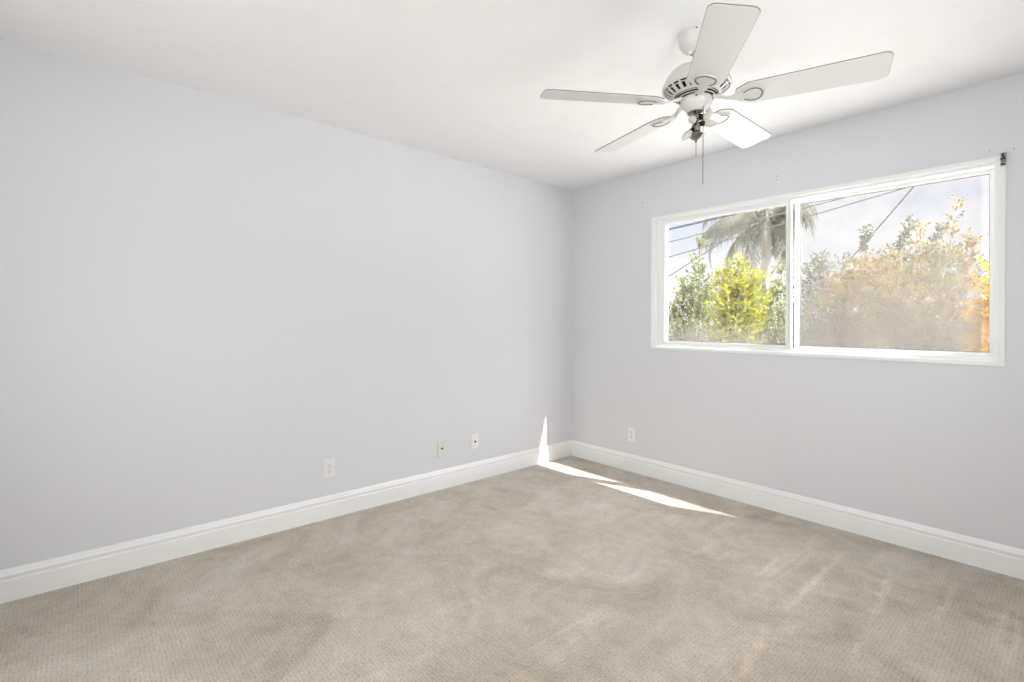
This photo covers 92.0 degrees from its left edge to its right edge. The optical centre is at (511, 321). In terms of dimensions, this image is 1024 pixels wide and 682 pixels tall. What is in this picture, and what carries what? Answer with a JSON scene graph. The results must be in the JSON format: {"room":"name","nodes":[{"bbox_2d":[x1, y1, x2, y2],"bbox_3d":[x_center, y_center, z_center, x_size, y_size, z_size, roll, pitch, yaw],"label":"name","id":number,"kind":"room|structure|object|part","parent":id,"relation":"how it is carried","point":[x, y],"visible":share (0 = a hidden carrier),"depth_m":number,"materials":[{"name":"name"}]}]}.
{"room":"empty bedroom","nodes":[
{"label":"empty bedroom","id":0,"kind":"room"},
{"bbox_2d":[0,38,572,569],"bbox_3d":[-1.123,0.000,3.178,4.610,2.440,0.130,0,0,-41],"label":"wall","id":1,"kind":"structure","parent":0,"point":[208,301],"depth_m":2.73,"materials":[{"name":"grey paint"}]},
{"bbox_2d":[0,440,571,603],"bbox_3d":[-1.080,1.150,3.123,4.350,0.140,0.016,0,0,-41],"label":"baseboard","id":2,"kind":"structure","parent":1,"relation":"attached to","point":[23,581],"depth_m":2.73,"materials":[{"name":"white wood"}]},
{"bbox_2d":[324,458,334,478],"bbox_3d":[-1.134,0.914,3.078,0.072,0.117,0.010,0,0,-41],"label":"electrical outlet","id":3,"kind":"object","parent":1,"relation":"attached to","point":[329,465],"visible":1,"depth_m":3.08,"materials":[{"name":"plastic"}]},
{"bbox_2d":[437,440,445,456],"bbox_3d":[-0.512,0.927,3.619,0.072,0.117,0.017,0,0,-41],"label":"cable wall plate","id":4,"kind":"object","parent":1,"relation":"attached to","point":[441,445],"visible":1,"depth_m":3.62,"materials":[{"name":"beige plastic"}]},
{"bbox_2d":[471,433,477,449],"bbox_3d":[-0.284,0.924,3.818,0.072,0.117,0.017,0,0,-41],"label":"cable wall plate","id":5,"kind":"object","parent":1,"relation":"attached to","point":[474,437],"visible":1,"depth_m":3.81,"materials":[{"name":"white plastic"}]},
{"bbox_2d":[0,456,1023,681],"bbox_3d":[0.247,1.286,1.604,4.605,0.120,4.310,0,0,-41],"label":"floor","id":6,"kind":"structure","parent":0,"point":[570,568],"depth_m":2.15,"materials":[{"name":"beige carpet"}]},
{"bbox_2d":[0,0,1023,189],"bbox_3d":[0.259,-1.289,1.604,4.605,0.150,4.310,0,0,-41],"label":"ceiling","id":7,"kind":"structure","parent":0,"point":[463,80],"depth_m":2.26,"materials":[{"name":"paint"}]},
{"bbox_2d":[540,2,893,183],"bbox_3d":[0.811,-0.890,2.119,1.264,0.642,1.323,0,0,-41],"label":"ceiling fan","id":8,"kind":"object","parent":7,"relation":"hanging from","point":[714,45],"visible":1,"depth_m":1.95,"materials":[{"name":"white plastic"}]},
{"bbox_3d":[0.374,-0.924,2.038,0.506,0.037,0.147,0,0,-7],"label":"blade","id":9,"kind":"part","parent":8,"relation":"part of","materials":[{"name":"white wood"}]},
{"bbox_3d":[0.606,-0.923,2.455,0.147,0.037,0.506,0,0,-25],"label":"blade","id":10,"kind":"part","parent":8,"relation":"part of","materials":[{"name":"white wood"}]},
{"bbox_2d":[682,127,694,139],"bbox_3d":[0.743,-0.790,2.079,0.060,0.060,0.040,0,0,-41],"label":"bulb","id":11,"kind":"object","parent":8,"relation":"attached to","point":[690,134],"depth_m":2.07,"materials":[{"name":"white glass"}]},
{"bbox_2d":[688,116,697,123],"bbox_3d":[0.749,-0.836,2.049,0.080,0.034,0.034,0,0,-41],"label":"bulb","id":12,"kind":"object","parent":8,"relation":"attached to","point":[693,119],"depth_m":2.03,"materials":[{"name":"white glass"}]},
{"bbox_3d":[0.777,-0.839,2.087,0.072,0.091,0.072,0,0,-41],"label":"light kit stem","id":13,"kind":"part","parent":8,"relation":"part of","materials":[{"name":"silver metal"}]},
{"bbox_2d":[699,113,710,120],"bbox_3d":[0.817,-0.872,2.108,0.078,0.038,0.034,0,0,-41],"label":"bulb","id":14,"kind":"object","parent":8,"relation":"attached to","point":[702,116],"depth_m":2.10,"materials":[{"name":"glass"}]},
{"bbox_2d":[699,120,717,126],"bbox_3d":[0.823,-0.834,2.081,0.059,0.030,0.066,0,0,-41],"label":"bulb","id":15,"kind":"object","parent":8,"relation":"attached to","point":[707,123],"depth_m":2.07,"materials":[{"name":"white glass"}]},
{"bbox_3d":[0.699,-0.923,1.689,0.147,0.037,0.506,0,0,11],"label":"blade","id":16,"kind":"part","parent":8,"relation":"part of","materials":[{"name":"white wood"}]},
{"bbox_3d":[1.072,-0.921,2.367,0.507,0.037,0.152,0,0,-41],"label":"blade","id":17,"kind":"part","parent":8,"relation":"part of","materials":[{"name":"white wood"}]},
{"bbox_3d":[1.132,-0.921,1.890,0.506,0.037,0.147,0,0,29],"label":"blade","id":18,"kind":"part","parent":8,"relation":"part of","materials":[{"name":"white wood"}]},
{"bbox_2d":[572,72,1023,549],"bbox_3d":[1.937,0.014,3.081,0.125,2.440,4.050,0,0,-41],"label":"wall","id":19,"kind":"structure","parent":0,"point":[935,445],"depth_m":3.04,"materials":[{"name":"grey paint"}]},
{"bbox_2d":[628,427,635,441],"bbox_3d":[0.982,0.926,4.062,0.010,0.117,0.072,0,0,-41],"label":"electrical outlet","id":20,"kind":"object","parent":19,"relation":"attached to","point":[631,431],"visible":1,"depth_m":4.06,"materials":[{"name":"plastic"}]},
{"bbox_2d":[572,440,1023,579],"bbox_3d":[1.884,1.164,3.028,0.016,0.140,4.034,0,0,-41],"label":"baseboard","id":21,"kind":"structure","parent":19,"relation":"attached to","point":[991,556],"depth_m":2.97,"materials":[{"name":"white wood"}]},
{"bbox_2d":[650,156,1005,366],"bbox_3d":[1.808,-0.303,3.220,0.128,1.040,2.000,0,0,-41],"label":"window","id":22,"kind":"structure","parent":19,"relation":"in","point":[812,339],"depth_m":2.93,"materials":[{"name":"white plastic"}]},
{"bbox_3d":[1.492,-0.304,3.540,0.028,0.961,0.943,0,0,-41],"label":"sliding sash","id":23,"kind":"part","parent":22,"relation":"part of","materials":[{"name":"clear glass"}]},
{"bbox_3d":[2.156,-0.302,2.867,0.002,0.919,0.886,0,0,-41],"label":"pane","id":24,"kind":"part","parent":22,"relation":"part of","materials":[{"name":"clear glass"}]},
{"bbox_3d":[2.155,-0.302,2.866,0.028,0.963,0.942,0,0,-41],"label":"fixed sash","id":25,"kind":"part","parent":22,"relation":"part of","materials":[{"name":"clear glass"}]},
{"bbox_2d":[1000,152,1005,165],"bbox_3d":[2.399,-0.800,2.418,0.043,0.064,0.020,0,0,-41],"label":"curtain rod bracket","id":26,"kind":"object","parent":22,"relation":"attached to","point":[1003,155],"visible":1,"depth_m":2.42,"materials":[{"name":"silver metal"}]},
{"label":"outside","id":27,"kind":"structure","parent":0,"visible":0},
{"bbox_2d":[668,198,842,242],"bbox_3d":[5.818,-2.521,12.000,19.310,4.435,0.028,0,0,15],"label":"overhead cable","id":28,"kind":"object","parent":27,"point":[840,198],"visible":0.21,"depth_m":11.99,"materials":[{"name":"black rubber"}]},
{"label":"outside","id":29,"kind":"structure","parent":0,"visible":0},
{"bbox_2d":[668,188,904,257],"bbox_3d":[6.183,-2.346,12.080,20.547,5.552,0.028,0,0,19],"label":"overhead cable","id":30,"kind":"object","parent":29,"point":[903,188],"visible":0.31,"depth_m":11.87,"materials":[{"name":"black rubber"}]},
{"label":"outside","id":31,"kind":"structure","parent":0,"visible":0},
{"bbox_2d":[805,187,913,310],"bbox_3d":[12.509,-5.689,13.300,0.036,10.788,9.017,0,0,-32],"label":"overhead cable","id":32,"kind":"object","parent":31,"point":[912,187],"visible":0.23,"depth_m":14.99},
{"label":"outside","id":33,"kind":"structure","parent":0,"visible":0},
{"bbox_3d":[30.628,1.666,30.929,160.000,0.100,120.000,0,0,-41],"label":"ground","id":34,"kind":"structure","parent":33,"visible":0},
{"bbox_2d":[668,232,722,341],"bbox_3d":[3.337,-0.099,9.326,1.463,3.189,1.276,0,0,-25],"label":"shrub","id":35,"kind":"object","parent":34,"relation":"on","point":[697,302],"visible":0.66,"depth_m":9.18,"materials":[{"name":"green plant"}]},
{"bbox_2d":[700,250,775,343],"bbox_3d":[3.595,0.161,7.984,1.172,2.673,1.208,0,0,-41],"label":"shrub","id":36,"kind":"object","parent":34,"relation":"on","point":[735,314],"visible":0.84,"depth_m":7.84,"materials":[{"name":"yellow plant"}]},
{"bbox_2d":[727,271,784,343],"bbox_3d":[4.570,0.270,9.377,1.225,2.464,1.338,0,0,-41],"label":"shrub","id":37,"kind":"object","parent":34,"relation":"on","point":[760,333],"visible":0.12,"depth_m":9.23,"materials":[{"name":"green plant"}]},
{"bbox_2d":[698,203,818,327],"bbox_3d":[7.881,-1.166,16.020,3.510,5.381,3.496,0,0,-41],"label":"palm tree","id":38,"kind":"object","parent":34,"relation":"on","point":[770,237],"visible":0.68,"depth_m":15.76,"materials":[{"name":"green plant"}]},
{"bbox_2d":[757,256,825,348],"bbox_3d":[4.534,0.204,8.214,1.071,2.596,1.086,0,0,-15],"label":"shrub","id":39,"kind":"object","parent":34,"relation":"on","point":[779,333],"visible":0.39,"depth_m":8.14,"materials":[{"name":"green plant"}]},
{"bbox_2d":[781,249,852,338],"bbox_3d":[6.368,-0.007,10.497,1.354,3.033,1.497,0,0,-41],"label":"tree","id":40,"kind":"object","parent":34,"relation":"on","point":[808,297],"visible":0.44,"depth_m":10.40,"materials":[{"name":"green plant"}]},
{"bbox_2d":[668,328,987,347],"bbox_3d":[6.979,0.842,12.856,0.260,1.330,28.000,0,0,-41],"label":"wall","id":41,"kind":"structure","parent":34,"relation":"on","point":[982,333],"depth_m":12.78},
{"bbox_2d":[809,244,914,347],"bbox_3d":[5.826,0.096,8.361,1.640,2.820,1.499,0,0,-41],"label":"tree","id":42,"kind":"object","parent":34,"relation":"on","point":[853,320],"visible":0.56,"depth_m":8.32,"materials":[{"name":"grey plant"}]},
{"bbox_2d":[822,213,988,319],"bbox_3d":[10.707,-0.717,13.502,4.489,4.494,2.162,0,0,1],"label":"tree","id":43,"kind":"object","parent":34,"relation":"on","point":[864,248],"visible":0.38,"depth_m":13.38,"materials":[{"name":"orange plant"}]},
{"bbox_2d":[855,194,988,351],"bbox_3d":[5.838,-0.140,6.906,1.862,3.292,1.391,0,0,-4],"label":"tree","id":44,"kind":"object","parent":34,"relation":"on","point":[917,319],"visible":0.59,"depth_m":6.86,"materials":[{"name":"orange plant"}]},
{"bbox_2d":[956,255,988,351],"bbox_3d":[5.593,0.272,5.611,0.778,2.468,1.032,0,0,24],"label":"tree","id":45,"kind":"object","parent":34,"relation":"on","point":[981,312],"visible":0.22,"depth_m":5.76,"materials":[{"name":"orange plant"}]},
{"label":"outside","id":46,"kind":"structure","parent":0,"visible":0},
{"bbox_2d":[668,212,745,230],"bbox_3d":[4.641,-2.507,11.900,18.556,3.315,0.060,0,0,23],"label":"overhead cable","id":47,"kind":"object","parent":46,"point":[714,218],"visible":0.13,"depth_m":11.92,"materials":[{"name":"black rubber"}]},
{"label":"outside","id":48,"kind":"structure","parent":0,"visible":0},
{"bbox_2d":[668,215,763,276],"bbox_3d":[7.481,-2.208,24.000,16.969,11.049,0.052,0,0,16],"label":"overhead cable","id":49,"kind":"object","parent":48,"point":[763,215],"visible":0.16,"depth_m":23.61,"materials":[{"name":"black rubber"}]}
]}

